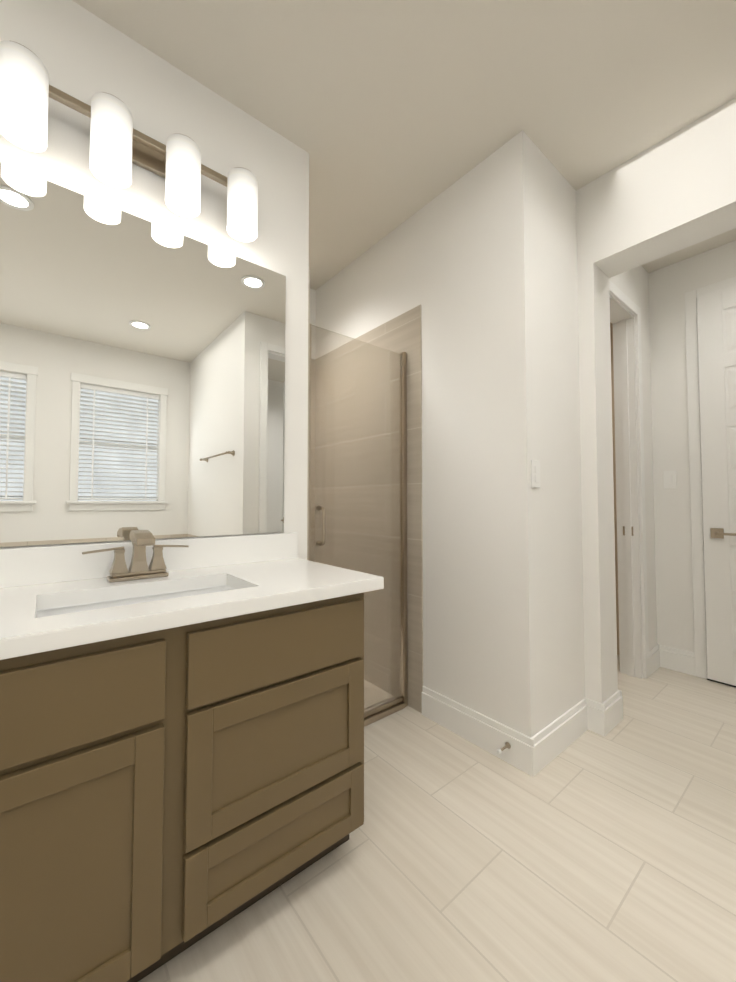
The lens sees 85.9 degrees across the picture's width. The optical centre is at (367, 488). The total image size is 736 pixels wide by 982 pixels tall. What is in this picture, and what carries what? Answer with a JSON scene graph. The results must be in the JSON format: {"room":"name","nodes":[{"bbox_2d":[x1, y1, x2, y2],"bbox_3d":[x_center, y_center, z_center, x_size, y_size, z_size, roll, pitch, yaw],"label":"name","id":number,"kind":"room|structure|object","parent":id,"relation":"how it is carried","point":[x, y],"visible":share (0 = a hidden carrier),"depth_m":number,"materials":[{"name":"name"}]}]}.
{"room":"bathroom","nodes":[
{"label":"bathroom","id":0,"kind":"room"},
{"bbox_2d":[0,0,308,559],"bbox_3d":[-1.135,-0.212,1.164,2.130,2.740,0.120,2,-3,-39],"label":"wall","id":1,"kind":"structure","parent":0,"point":[84,55],"depth_m":1.48,"materials":[{"name":"white paint"}]},
{"bbox_2d":[0,40,257,241],"bbox_3d":[-0.740,-1.109,1.328,0.790,0.265,0.171,2,-3,-39],"label":"sconce","id":2,"kind":"object","parent":1,"relation":"attached to","point":[119,144],"visible":1,"depth_m":1.23,"materials":[{"name":"white glass"}]},
{"bbox_2d":[0,162,285,546],"bbox_3d":[-0.784,-0.385,1.373,1.090,1.120,0.006,2,-3,-39],"label":"mirror","id":3,"kind":"object","parent":1,"relation":"attached to","point":[142,374],"visible":0.89,"depth_m":1.34,"materials":[{"name":"silver mirror"}]},
{"bbox_2d":[0,533,297,588],"bbox_3d":[-0.880,0.232,1.264,1.470,0.110,0.020,2,-3,-39],"label":"backsplash","id":4,"kind":"structure","parent":1,"relation":"attached to","point":[43,565],"depth_m":1.30,"materials":[{"name":"white stone"}]},
{"bbox_2d":[309,324,407,726],"bbox_3d":[-0.027,0.204,1.999,0.638,1.965,0.080,2,-3,-39],"label":"shower door","id":5,"kind":"structure","parent":1,"relation":"attached to","point":[397,700],"depth_m":2.09,"materials":[{"name":"clear glass"}]},
{"bbox_2d":[310,288,315,358],"bbox_3d":[-1.059,-0.166,2.520,1.610,2.740,0.120,2,-3,-39],"label":"wall","id":6,"kind":"structure","parent":0,"point":[313,307],"depth_m":3.00,"materials":[{"name":"white paint"}]},
{"bbox_2d":[307,268,422,712],"bbox_3d":[-0.628,0.089,2.081,1.490,2.200,1.090,2,-3,-39],"label":"tiled wall","id":7,"kind":"structure","parent":6,"relation":"attached to","point":[399,334],"depth_m":2.40,"materials":[{"name":"beige tile"}]},
{"bbox_2d":[72,0,735,289],"bbox_3d":[0.517,-1.616,1.067,4.800,0.060,4.700,2,-3,-39],"label":"ceiling","id":8,"kind":"structure","parent":0,"point":[389,116],"depth_m":1.52,"materials":[{"name":"beige paint"}]},
{"bbox_2d":[138,655,735,981],"bbox_3d":[0.517,1.183,0.973,4.800,0.060,4.700,2,-3,-39],"label":"floor","id":9,"kind":"structure","parent":0,"point":[590,856],"depth_m":1.20,"materials":[{"name":"tile"}]},
{"bbox_2d":[0,573,363,981],"bbox_3d":[-0.711,0.736,1.034,1.380,0.836,0.564,2,-3,-39],"label":"bathroom vanity","id":10,"kind":"object","parent":9,"relation":"on","point":[181,757],"depth_m":0.91,"materials":[{"name":"brown paint"}]},
{"bbox_2d":[82,530,188,582],"bbox_3d":[-0.710,0.209,1.239,0.298,0.154,0.143,2,-3,-39],"label":"faucet","id":11,"kind":"object","parent":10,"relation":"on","point":[139,568],"visible":1,"depth_m":1.24,"materials":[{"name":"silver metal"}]},
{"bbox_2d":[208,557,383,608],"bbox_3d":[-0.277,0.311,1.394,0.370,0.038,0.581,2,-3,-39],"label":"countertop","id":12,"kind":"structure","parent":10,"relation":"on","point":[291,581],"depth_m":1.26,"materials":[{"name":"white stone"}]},
{"bbox_2d":[316,130,584,737],"bbox_3d":[0.305,-0.165,2.546,0.530,2.740,1.810,2,-3,-39],"label":"wall","id":13,"kind":"structure","parent":0,"point":[478,262],"depth_m":1.87,"materials":[{"name":"white paint"}]},
{"bbox_2d":[497,742,510,754],"bbox_3d":[0.572,1.101,1.674,0.077,0.026,0.026,2,-3,-39],"label":"door stop","id":14,"kind":"object","parent":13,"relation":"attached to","point":[507,745],"depth_m":1.68,"materials":[{"name":"silver metal"}]},
{"bbox_2d":[531,460,539,487],"bbox_3d":[0.728,-0.063,1.712,0.072,0.120,0.010,2,-3,-39],"label":"light switch","id":15,"kind":"object","parent":13,"relation":"attached to","point":[535,473],"visible":1,"depth_m":1.70,"materials":[{"name":"white paint"}]},
{"bbox_2d":[421,644,694,776],"bbox_3d":[0.352,1.087,1.170,4.490,0.145,1.690,2,-3,-39],"label":"baseboard","id":16,"kind":"structure","parent":13,"relation":"attached to","point":[534,755],"depth_m":1.87,"materials":[{"name":"white paint"}]},
{"bbox_2d":[611,323,619,654],"bbox_3d":[1.779,-0.158,2.744,0.280,2.740,0.005,2,-3,-39],"label":"door","id":17,"kind":"structure","parent":0,"point":[611,323],"depth_m":2.93,"materials":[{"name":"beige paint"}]},
{"bbox_2d":[609,265,656,657],"bbox_3d":[1.498,-0.169,2.433,1.170,2.740,0.120,2,-3,-39],"label":"wall","id":18,"kind":"structure","parent":0,"point":[632,284],"depth_m":2.69,"materials":[{"name":"white paint"}]},
{"bbox_2d":[609,280,648,678],"bbox_3d":[1.498,0.000,2.419,0.684,2.402,0.143,2,-3,-39],"label":"trim","id":19,"kind":"structure","parent":18,"relation":"attached to","point":[631,549],"depth_m":2.57,"materials":[{"name":"white paint"}]},
{"bbox_2d":[623,526,632,535],"bbox_3d":[1.698,0.276,2.583,0.001,0.060,0.060,2,-3,-39],"label":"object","id":20,"kind":"structure","parent":19,"relation":"attached to","point":[624,530],"depth_m":2.60,"materials":[{"name":"silver metal"}]},
{"bbox_2d":[576,98,735,702],"bbox_3d":[1.479,-0.194,1.700,0.210,2.740,0.990,2,-3,-39],"label":"wall","id":21,"kind":"structure","parent":0,"point":[674,192],"depth_m":1.95,"materials":[{"name":"white paint"}]},
{"bbox_2d":[610,240,735,654],"bbox_3d":[2.388,-0.171,2.362,0.124,2.740,4.100,2,-3,-39],"label":"wall","id":22,"kind":"structure","parent":0,"point":[670,286],"depth_m":2.67,"materials":[{"name":"white paint"}]},
{"bbox_2d":[685,277,735,678],"bbox_3d":[2.349,-0.057,2.301,0.018,2.507,0.754,2,-3,-39],"label":"trim","id":23,"kind":"structure","parent":22,"relation":"attached to","point":[700,652],"depth_m":2.56,"materials":[{"name":"white paint"}]},
{"bbox_2d":[696,286,735,686],"bbox_3d":[2.321,-0.026,2.271,0.094,2.444,0.636,2,-3,-39],"label":"closet door","id":24,"kind":"structure","parent":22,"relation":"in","point":[716,323],"depth_m":2.46,"materials":[{"name":"white paint"}]}
]}

